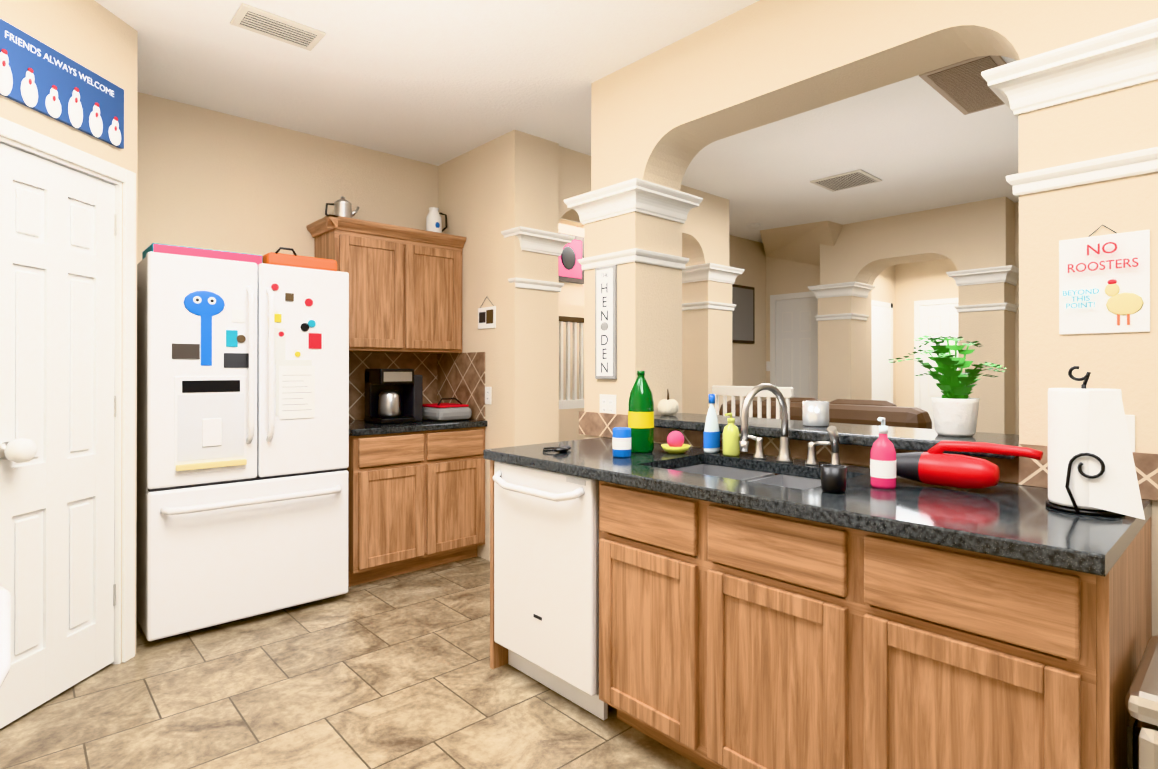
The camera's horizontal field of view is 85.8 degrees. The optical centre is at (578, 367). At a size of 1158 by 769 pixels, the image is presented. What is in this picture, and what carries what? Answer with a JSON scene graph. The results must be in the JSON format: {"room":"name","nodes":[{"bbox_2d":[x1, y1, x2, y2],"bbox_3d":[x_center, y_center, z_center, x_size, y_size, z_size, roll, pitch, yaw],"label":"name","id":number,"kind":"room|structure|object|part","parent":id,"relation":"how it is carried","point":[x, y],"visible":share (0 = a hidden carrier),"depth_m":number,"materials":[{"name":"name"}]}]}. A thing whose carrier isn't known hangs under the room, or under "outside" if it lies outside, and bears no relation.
{"room":"kitchen","nodes":[
{"label":"kitchen","id":0,"kind":"room"},
{"bbox_2d":[0,0,137,662],"bbox_3d":[-2.037,-0.113,1.923,0.100,2.744,1.650,0,0,3],"label":"wall","id":1,"kind":"structure","parent":0,"point":[94,36],"depth_m":2.49,"materials":[{"name":"paint"}]},
{"bbox_2d":[0,143,116,728],"bbox_3d":[-1.988,0.237,2.362,0.426,2.022,0.448,0,0,-42],"label":"pantry door","id":2,"kind":"structure","parent":1,"relation":"in","point":[58,228],"depth_m":2.36,"materials":[{"name":"white wood"}]},
{"bbox_2d":[0,18,123,148],"bbox_3d":[-1.950,-1.052,2.357,0.029,0.257,0.580,0,0,3],"label":"sign","id":3,"kind":"object","parent":1,"relation":"attached to","point":[40,77],"visible":1,"depth_m":2.33,"materials":[{"name":"blue"}]},
{"bbox_2d":[0,117,135,663],"bbox_3d":[-2.008,0.205,2.371,0.115,2.110,0.700,0,0,3],"label":"door frame","id":4,"kind":"structure","parent":1,"relation":"attached to","point":[125,351],"depth_m":2.66,"materials":[{"name":"white wood"}]},
{"bbox_2d":[137,92,437,419],"bbox_3d":[-2.106,-0.108,3.656,3.530,2.744,0.100,0,0,-42],"label":"wall","id":5,"kind":"structure","parent":0,"point":[211,179],"depth_m":3.72,"materials":[{"name":"paint"}]},
{"bbox_2d":[306,214,465,353],"bbox_3d":[-1.249,-0.498,4.107,0.933,0.793,0.386,0,0,-42],"label":"upper cabinet","id":6,"kind":"object","parent":5,"relation":"attached to","point":[405,289],"visible":0.92,"depth_m":3.97,"materials":[{"name":"brown wood"}]},
{"bbox_2d":[325,197,358,217],"bbox_3d":[-1.489,-0.986,3.922,0.218,0.180,0.116,0,0,-42],"label":"percolator","id":7,"kind":"object","parent":6,"relation":"on","point":[342,207],"visible":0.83,"depth_m":3.88,"materials":[{"name":"silver metal"}]},
{"bbox_2d":[426,207,446,232],"bbox_3d":[-0.996,-1.005,4.372,0.162,0.220,0.110,0,0,-42],"label":"carafe","id":8,"kind":"object","parent":6,"relation":"on","point":[433,221],"visible":0.81,"depth_m":4.32,"materials":[{"name":"white ceramic"}]},
{"bbox_2d":[349,352,436,419],"bbox_3d":[-1.363,0.125,4.256,0.897,0.450,0.010,0,0,-42],"label":"backsplash","id":9,"kind":"structure","parent":5,"relation":"attached to","point":[424,365],"depth_m":4.27,"materials":[{"name":"brown tile"}]},
{"bbox_2d":[0,556,703,768],"bbox_3d":[0.829,1.297,4.715,13.500,0.060,12.000,0,0,-42],"label":"floor","id":10,"kind":"structure","parent":0,"point":[395,672],"depth_m":2.33,"materials":[{"name":"tile"}]},
{"bbox_2d":[0,586,10,687],"bbox_3d":[-1.270,0.798,0.829,0.757,0.915,0.760,0,0,-42],"label":"range","id":11,"kind":"object","parent":10,"relation":"on","point":[5,630],"visible":1,"depth_m":1.03,"materials":[{"name":"white"}]},
{"bbox_2d":[136,252,348,641],"bbox_3d":[-1.790,0.373,3.304,0.910,1.780,0.764,0,0,-42],"label":"fridge","id":12,"kind":"object","parent":10,"relation":"on","point":[242,430],"visible":0.98,"depth_m":3.01,"materials":[{"name":"white metal"}]},
{"bbox_2d":[142,243,262,264],"bbox_3d":[-1.891,-0.546,3.135,0.470,0.054,0.302,0,0,-42],"label":"box","id":13,"kind":"object","parent":12,"relation":"on","point":[189,251],"visible":0.44,"depth_m":3.01,"materials":[{"name":"pink cardboard"}]},
{"bbox_2d":[262,247,336,270],"bbox_3d":[-1.550,-0.570,3.406,0.360,0.104,0.281,0,0,-42],"label":"bag","id":14,"kind":"object","parent":12,"relation":"on","point":[277,258],"visible":0.58,"depth_m":3.28,"materials":[{"name":"orange"}]},
{"bbox_2d":[346,419,486,586],"bbox_3d":[-1.148,0.807,4.019,0.898,0.915,0.646,0,0,-42],"label":"base cabinet","id":15,"kind":"object","parent":10,"relation":"on","point":[416,495],"visible":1,"depth_m":3.75,"materials":[{"name":"brown wood"}]},
{"bbox_2d":[364,369,422,423],"bbox_3d":[-1.183,0.179,4.001,0.300,0.340,0.250,0,0,-42],"label":"coffee maker","id":16,"kind":"object","parent":15,"relation":"on","point":[393,395],"visible":1,"depth_m":3.94,"materials":[{"name":"black plastic"}]},
{"bbox_2d":[423,398,471,420],"bbox_3d":[-0.912,0.277,4.194,0.260,0.145,0.330,0,0,-42],"label":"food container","id":17,"kind":"object","parent":15,"relation":"on","point":[439,411],"visible":0.83,"depth_m":4.08,"materials":[{"name":"grey"}]},
{"bbox_2d":[492,461,607,719],"bbox_3d":[0.060,0.822,2.576,0.695,0.868,0.594,0,0,-42],"label":"dishwasher","id":18,"kind":"object","parent":10,"relation":"on","point":[546,578],"visible":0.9,"depth_m":2.33,"materials":[{"name":"white metal"}]},
{"bbox_2d":[559,316,583,441],"bbox_3d":[-0.071,0.396,5.928,1.200,1.750,0.080,0,0,-42],"label":"stair rail","id":19,"kind":"object","parent":10,"relation":"on","point":[569,409],"visible":0.15,"depth_m":5.89,"materials":[{"name":"white wood"}]},
{"bbox_2d":[584,212,681,438],"bbox_3d":[0.278,0.248,3.198,0.354,2.028,0.354,0,0,-42],"label":"column","id":20,"kind":"structure","parent":10,"relation":"on","point":[649,319],"depth_m":3.06,"materials":[{"name":"paint"}]},
{"bbox_2d":[595,265,616,378],"bbox_3d":[0.132,-0.220,3.080,0.021,0.556,0.141,0,0,-42],"label":"sign","id":21,"kind":"object","parent":20,"relation":"attached to","point":[606,322],"visible":1,"depth_m":3.06,"materials":[{"name":"white wood"}]},
{"bbox_2d":[600,394,615,413],"bbox_3d":[0.142,0.192,3.078,0.007,0.115,0.115,0,0,-42],"label":"outlet","id":22,"kind":"object","parent":20,"relation":"attached to","point":[607,403],"visible":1,"depth_m":3.08,"materials":[{"name":"white plastic"}]},
{"bbox_2d":[599,533,730,762],"bbox_3d":[0.464,0.940,2.217,0.681,0.640,0.429,0,0,-42],"label":"base cabinet","id":23,"kind":"object","parent":10,"relation":"on","point":[647,585],"depth_m":1.99,"materials":[{"name":"brown wood"}]},
{"bbox_2d":[682,280,731,413],"bbox_3d":[1.095,0.255,5.471,0.354,2.028,0.354,0,0,-42],"label":"column","id":24,"kind":"structure","parent":10,"relation":"on","point":[706,350],"depth_m":5.33,"materials":[{"name":"paint"}]},
{"bbox_2d":[695,561,782,768],"bbox_3d":[0.704,0.939,1.954,0.681,0.640,0.283,0,0,-42],"label":"base cabinet","id":25,"kind":"object","parent":10,"relation":"on","point":[769,612],"depth_m":1.74,"materials":[{"name":"brown wood"}]},
{"bbox_2d":[712,386,793,419],"bbox_3d":[0.867,0.689,3.561,0.460,1.150,0.540,0,0,-42],"label":"bar stool","id":26,"kind":"object","parent":10,"relation":"on","point":[743,391],"visible":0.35,"depth_m":3.70,"materials":[{"name":"white wood"}]},
{"bbox_2d":[719,397,931,428],"bbox_3d":[1.984,0.752,4.822,0.950,1.030,1.600,0,0,-42],"label":"couch","id":27,"kind":"object","parent":10,"relation":"on","point":[861,412],"visible":0.12,"depth_m":4.28,"materials":[{"name":"brown leather"}]},
{"bbox_2d":[818,282,1014,433],"bbox_3d":[3.213,0.257,6.073,0.349,2.028,1.670,0,0,-42],"label":"column","id":28,"kind":"structure","parent":10,"relation":"on","point":[842,359],"depth_m":5.53,"materials":[{"name":"paint"}]},
{"bbox_2d":[783,509,1151,768],"bbox_3d":[1.014,0.820,1.615,0.681,0.876,0.636,0,0,-42],"label":"base cabinet","id":29,"kind":"object","parent":10,"relation":"on","point":[897,654],"depth_m":1.36,"materials":[{"name":"brown wood"}]},
{"bbox_2d":[483,437,1151,576],"bbox_3d":[0.542,0.379,2.114,0.712,0.071,2.012,0,0,-42],"label":"countertop","id":30,"kind":"structure","parent":29,"relation":"on","point":[1005,521],"depth_m":1.54,"materials":[{"name":"black stone"}]},
{"bbox_2d":[543,446,570,452],"bbox_3d":[-0.086,0.333,2.563,0.132,0.024,0.141,0,0,-42],"label":"clutter","id":31,"kind":"object","parent":30,"relation":"on","point":[561,449],"visible":0.96,"depth_m":2.51,"materials":[{"name":"black plastic"}]},
{"bbox_2d":[612,427,630,457],"bbox_3d":[0.165,0.289,2.402,0.073,0.110,0.073,0,0,-42],"label":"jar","id":32,"kind":"object","parent":30,"relation":"on","point":[621,442],"visible":1,"depth_m":2.37,"materials":[{"name":"blue plastic"}]},
{"bbox_2d":[628,371,653,452],"bbox_3d":[0.253,0.180,2.544,0.106,0.330,0.106,0,0,-42],"label":"soda bottle","id":33,"kind":"object","parent":30,"relation":"on","point":[641,413],"visible":1,"depth_m":2.50,"materials":[{"name":"green"}]},
{"bbox_2d":[661,431,690,453],"bbox_3d":[0.390,0.300,2.512,0.120,0.088,0.120,0,0,-42],"label":"bowl","id":34,"kind":"object","parent":30,"relation":"on","point":[675,442],"visible":1,"depth_m":2.48,"materials":[{"name":"yellow ceramic"}]},
{"bbox_2d":[703,394,719,452],"bbox_3d":[0.539,0.227,2.527,0.089,0.235,0.053,0,0,-42],"label":"dish soap","id":35,"kind":"object","parent":30,"relation":"on","point":[711,437],"visible":1,"depth_m":2.50,"materials":[{"name":"white plastic"}]},
{"bbox_2d":[722,413,739,455],"bbox_3d":[0.594,0.261,2.435,0.068,0.166,0.066,0,0,-42],"label":"hand soap","id":36,"kind":"object","parent":30,"relation":"on","point":[731,438],"visible":1,"depth_m":2.41,"materials":[{"name":"yellow plastic"}]},
{"bbox_2d":[739,383,840,464],"bbox_3d":[0.688,0.200,2.203,0.266,0.286,0.391,0,0,-42],"label":"faucet","id":37,"kind":"object","parent":30,"relation":"on","point":[784,455],"visible":0.98,"depth_m":2.19,"materials":[{"name":"silver metal"}]},
{"bbox_2d":[820,464,846,493],"bbox_3d":[0.700,0.307,1.712,0.068,0.070,0.068,0,0,-42],"label":"cup","id":38,"kind":"object","parent":30,"relation":"on","point":[833,478],"visible":1,"depth_m":1.69,"materials":[{"name":"black plastic"}]},
{"bbox_2d":[870,417,895,488],"bbox_3d":[0.869,0.242,1.779,0.067,0.201,0.067,0,0,-42],"label":"bottle","id":39,"kind":"object","parent":30,"relation":"on","point":[883,464],"visible":1,"depth_m":1.75,"materials":[{"name":"pink plastic"}]},
{"bbox_2d":[896,441,1042,488],"bbox_3d":[1.054,0.273,1.769,0.104,0.132,0.432,0,0,-42],"label":"vacuum","id":40,"kind":"object","parent":30,"relation":"on","point":[935,465],"visible":0.79,"depth_m":1.73,"materials":[{"name":"red plastic"}]},
{"bbox_2d":[1046,366,1144,519],"bbox_3d":[1.230,0.169,1.485,0.153,0.345,0.190,0,0,-42],"label":"paper towel","id":41,"kind":"object","parent":30,"relation":"on","point":[1091,468],"visible":1,"depth_m":1.44,"materials":[{"name":"white paper"}]},
{"bbox_2d":[1019,79,1157,635],"bbox_3d":[2.010,0.243,1.297,0.354,2.028,1.750,0,0,-42],"label":"wall","id":42,"kind":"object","parent":10,"relation":"on","point":[1118,121],"visible":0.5,"depth_m":1.71,"materials":[{"name":"paint"}]},
{"bbox_2d":[1059,224,1149,334],"bbox_3d":[1.410,-0.239,1.678,0.019,0.294,0.190,0,0,-42],"label":"sign","id":43,"kind":"object","parent":42,"relation":"attached to","point":[1104,283],"visible":1,"depth_m":1.68,"materials":[{"name":"white paper"}]},
{"bbox_2d":[1125,415,1134,451],"bbox_3d":[1.434,0.183,1.658,0.012,0.115,0.070,0,0,-42],"label":"light switch","id":44,"kind":"object","parent":42,"relation":"attached to","point":[1130,420],"visible":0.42,"depth_m":1.64,"materials":[{"name":"white plastic"}]},
{"bbox_2d":[1125,635,1157,768],"bbox_3d":[1.322,0.929,1.117,0.400,0.655,0.475,0,0,-42],"label":"trash can","id":45,"kind":"object","parent":10,"relation":"on","point":[1141,701],"visible":1,"depth_m":1.16,"materials":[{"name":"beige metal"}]},
{"bbox_2d":[438,130,558,560],"bbox_3d":[-0.584,-0.106,4.339,0.360,2.744,0.940,0,0,-42],"label":"wall","id":46,"kind":"structure","parent":0,"point":[489,192],"depth_m":4.03,"materials":[{"name":"paint"}]},
{"bbox_2d":[437,352,484,419],"bbox_3d":[-0.826,0.125,4.327,0.010,0.450,0.607,0,0,-42],"label":"tile backsplash","id":47,"kind":"object","parent":46,"relation":"attached to","point":[461,377],"visible":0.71,"depth_m":4.28,"materials":[{"name":"brown tile"}]},
{"bbox_2d":[478,297,495,328],"bbox_3d":[-0.606,-0.361,4.089,0.008,0.212,0.200,0,0,-42],"label":"sign","id":48,"kind":"object","parent":46,"relation":"attached to","point":[486,317],"visible":1,"depth_m":4.08,"materials":[{"name":"white paper"}]},
{"bbox_2d":[485,387,491,403],"bbox_3d":[-0.595,0.185,4.077,0.007,0.115,0.070,0,0,-42],"label":"light switch","id":49,"kind":"object","parent":46,"relation":"attached to","point":[488,391],"visible":1,"depth_m":4.07,"materials":[{"name":"white plastic"}]},
{"bbox_2d":[501,226,574,291],"bbox_3d":[-0.262,-0.680,4.032,0.450,0.366,0.200,0,0,-42],"label":"trim","id":50,"kind":"structure","parent":46,"relation":"attached to","point":[540,241],"depth_m":3.96,"materials":[{"name":"white"}]},
{"bbox_2d":[95,0,1018,242],"bbox_3d":[0.829,-1.507,4.724,13.500,0.060,12.000,0,0,-42],"label":"ceiling","id":51,"kind":"structure","parent":0,"point":[436,82],"depth_m":3.39,"materials":[{"name":"paint"}]},
{"bbox_2d":[230,3,325,50],"bbox_3d":[-1.309,-1.474,2.715,0.337,0.016,0.194,0,0,-42],"label":"ceiling vent","id":52,"kind":"object","parent":51,"relation":"in","point":[264,23],"visible":1,"depth_m":2.69,"materials":[{"name":"beige metal"}]},
{"bbox_2d":[810,169,881,191],"bbox_3d":[2.108,-1.468,4.918,0.390,0.016,0.402,0,0,-42],"label":"ceiling vent","id":53,"kind":"object","parent":51,"relation":"in","point":[851,179],"visible":1,"depth_m":4.88,"materials":[{"name":"beige metal"}]},
{"bbox_2d":[919,55,1006,114],"bbox_3d":[2.092,-1.472,3.264,0.720,0.016,0.332,0,0,-42],"label":"ceiling vent","id":54,"kind":"object","parent":51,"relation":"in","point":[963,87],"visible":0.79,"depth_m":3.22,"materials":[{"name":"beige metal"}]},
{"bbox_2d":[559,219,583,399],"bbox_3d":[-0.484,-0.101,5.959,1.970,2.744,0.100,0,0,-42],"label":"wall","id":55,"kind":"structure","parent":0,"point":[571,299],"depth_m":6.26,"materials":[{"name":"paint"}]},
{"bbox_2d":[559,232,583,283],"bbox_3d":[-0.115,-1.089,6.202,0.460,0.480,0.040,0,0,-42],"label":"framed picture","id":56,"kind":"object","parent":55,"relation":"attached to","point":[570,271],"visible":0.69,"depth_m":6.23,"materials":[{"name":"pink"}]},
{"bbox_2d":[559,146,728,265],"bbox_3d":[0.486,-1.118,4.921,2.001,0.716,0.294,0,0,-42],"label":"wall","id":57,"kind":"structure","parent":0,"point":[705,232],"depth_m":5.20,"materials":[{"name":"paint"}]},
{"bbox_2d":[682,263,744,310],"bbox_3d":[1.095,-0.676,5.474,0.504,0.366,0.504,0,0,-42],"label":"trim","id":58,"kind":"structure","parent":57,"relation":"attached to","point":[712,272],"depth_m":5.29,"materials":[{"name":"white"}]},
{"bbox_2d":[643,465,702,484],"bbox_3d":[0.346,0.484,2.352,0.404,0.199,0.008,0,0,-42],"label":"sink","id":59,"kind":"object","parent":0,"relation":"attached to","point":[693,476],"depth_m":1.98,"materials":[{"name":"silver metal"}]},
{"bbox_2d":[729,235,765,400],"bbox_3d":[1.446,-0.099,6.751,2.350,2.744,0.128,0,0,-42],"label":"wall","id":60,"kind":"structure","parent":0,"point":[748,359],"depth_m":7.15,"materials":[{"name":"paint"}]},
{"bbox_3d":[1.831,-0.599,7.036,0.526,0.650,0.027,0,0,-42],"label":"picture","id":61,"kind":"part","parent":60,"relation":"part of"},
{"bbox_2d":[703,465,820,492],"bbox_3d":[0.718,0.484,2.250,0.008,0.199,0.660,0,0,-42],"label":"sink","id":62,"kind":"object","parent":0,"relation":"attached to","point":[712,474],"depth_m":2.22,"materials":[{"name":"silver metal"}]},
{"bbox_2d":[760,221,842,265],"bbox_3d":[2.464,-1.262,6.870,1.021,0.414,1.127,0,0,-42],"label":"wall","id":63,"kind":"structure","parent":0,"point":[801,243],"depth_m":6.75,"materials":[{"name":"paint"}]},
{"bbox_2d":[591,0,1157,483],"bbox_3d":[1.383,-0.113,1.994,0.304,2.744,3.624,0,0,-42],"label":"wall","id":64,"kind":"structure","parent":0,"point":[664,116],"depth_m":2.47,"materials":[{"name":"paint"}]},
{"bbox_2d":[564,178,702,270],"bbox_3d":[0.278,-0.682,3.201,0.504,0.366,0.504,0,0,-42],"label":"trim","id":65,"kind":"structure","parent":64,"relation":"attached to","point":[641,196],"depth_m":3.04,"materials":[{"name":"white"}]},
{"bbox_2d":[654,413,1018,459],"bbox_3d":[0.891,0.250,2.489,0.404,0.039,1.516,0,0,-42],"label":"bar ledge","id":66,"kind":"object","parent":64,"relation":"on","point":[914,439],"visible":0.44,"depth_m":2.25,"materials":[{"name":"stone"}]},
{"bbox_2d":[658,389,678,414],"bbox_3d":[0.430,0.168,3.003,0.104,0.126,0.101,0,0,-42],"label":"pumpkin","id":67,"kind":"object","parent":66,"relation":"on","point":[668,407],"visible":1,"depth_m":2.97,"materials":[{"name":"beige"}]},
{"bbox_2d":[802,401,828,426],"bbox_3d":[0.932,0.182,2.452,0.100,0.095,0.100,0,0,-42],"label":"candle holder","id":68,"kind":"object","parent":66,"relation":"on","point":[815,413],"visible":1,"depth_m":2.41,"materials":[{"name":"white ceramic"}]},
{"bbox_2d":[888,335,1005,436],"bbox_3d":[1.258,0.059,2.135,0.484,0.339,0.426,0,0,-42],"label":"potted plant","id":69,"kind":"object","parent":66,"relation":"on","point":[955,410],"visible":1,"depth_m":2.05,"materials":[{"name":"green plant"}]},
{"bbox_2d":[579,411,1157,500],"bbox_3d":[0.769,0.285,2.409,0.041,0.119,2.241,0,0,-42],"label":"backsplash","id":70,"kind":"structure","parent":64,"relation":"attached to","point":[1026,471],"depth_m":2.19,"materials":[{"name":"brown tile"}]},
{"bbox_2d":[981,18,1157,197],"bbox_3d":[2.078,-0.688,1.226,0.504,0.366,2.100,0,0,-42],"label":"trim","id":71,"kind":"structure","parent":64,"relation":"attached to","point":[1116,60],"depth_m":1.69,"materials":[{"name":"white"}]},
{"bbox_2d":[872,265,894,403],"bbox_3d":[3.457,-0.096,7.588,1.750,2.744,0.100,0,0,-42],"label":"wall","id":72,"kind":"structure","parent":0,"point":[884,288],"depth_m":8.00,"materials":[{"name":"paint"}]},
{"bbox_2d":[872,300,892,402],"bbox_3d":[3.727,0.226,7.751,0.870,2.100,0.019,0,0,-42],"label":"door","id":73,"kind":"structure","parent":72,"relation":"attached to","point":[882,350],"depth_m":7.83,"materials":[{"name":"white wood"}]},
{"bbox_2d":[766,202,1018,434],"bbox_3d":[4.657,-0.104,4.860,0.150,2.744,7.050,0,0,-42],"label":"wall","id":74,"kind":"structure","parent":0,"point":[783,276],"depth_m":6.97,"materials":[{"name":"paint"}]},
{"bbox_2d":[766,361,769,370],"bbox_3d":[2.251,-0.012,7.380,0.012,0.115,0.070,0,0,-42],"label":"light switch","id":75,"kind":"object","parent":74,"relation":"attached to","point":[767,365],"visible":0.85,"depth_m":7.39,"materials":[{"name":"white plastic"}]},
{"bbox_2d":[770,291,817,399],"bbox_3d":[2.483,0.212,7.119,0.019,2.125,0.650,0,0,-42],"label":"door","id":76,"kind":"structure","parent":74,"relation":"in","point":[793,343],"depth_m":7.13,"materials":[{"name":"white wood"}]},
{"bbox_2d":[808,265,1018,320],"bbox_3d":[3.213,-0.674,6.075,0.499,0.366,1.820,0,0,-42],"label":"trim","id":77,"kind":"structure","parent":74,"relation":"attached to","point":[1008,274],"depth_m":5.55,"materials":[{"name":"white wood"}]},
{"bbox_2d":[820,196,1014,284],"bbox_3d":[3.231,-1.115,6.093,0.298,0.716,1.670,0,0,-42],"label":"wall","id":78,"kind":"structure","parent":0,"point":[974,235],"depth_m":5.84,"materials":[{"name":"paint"}]},
{"bbox_2d":[895,259,957,406],"bbox_3d":[4.814,-0.097,7.472,0.100,2.744,3.700,0,0,-42],"label":"wall","id":79,"kind":"structure","parent":0,"point":[924,280],"depth_m":8.01,"materials":[{"name":"paint"}]},
{"bbox_2d":[914,298,957,428],"bbox_3d":[4.527,0.213,7.697,0.019,2.125,0.710,0,0,-42],"label":"door","id":80,"kind":"structure","parent":79,"relation":"in","point":[931,317],"depth_m":7.83,"materials":[{"name":"white"}]}
]}

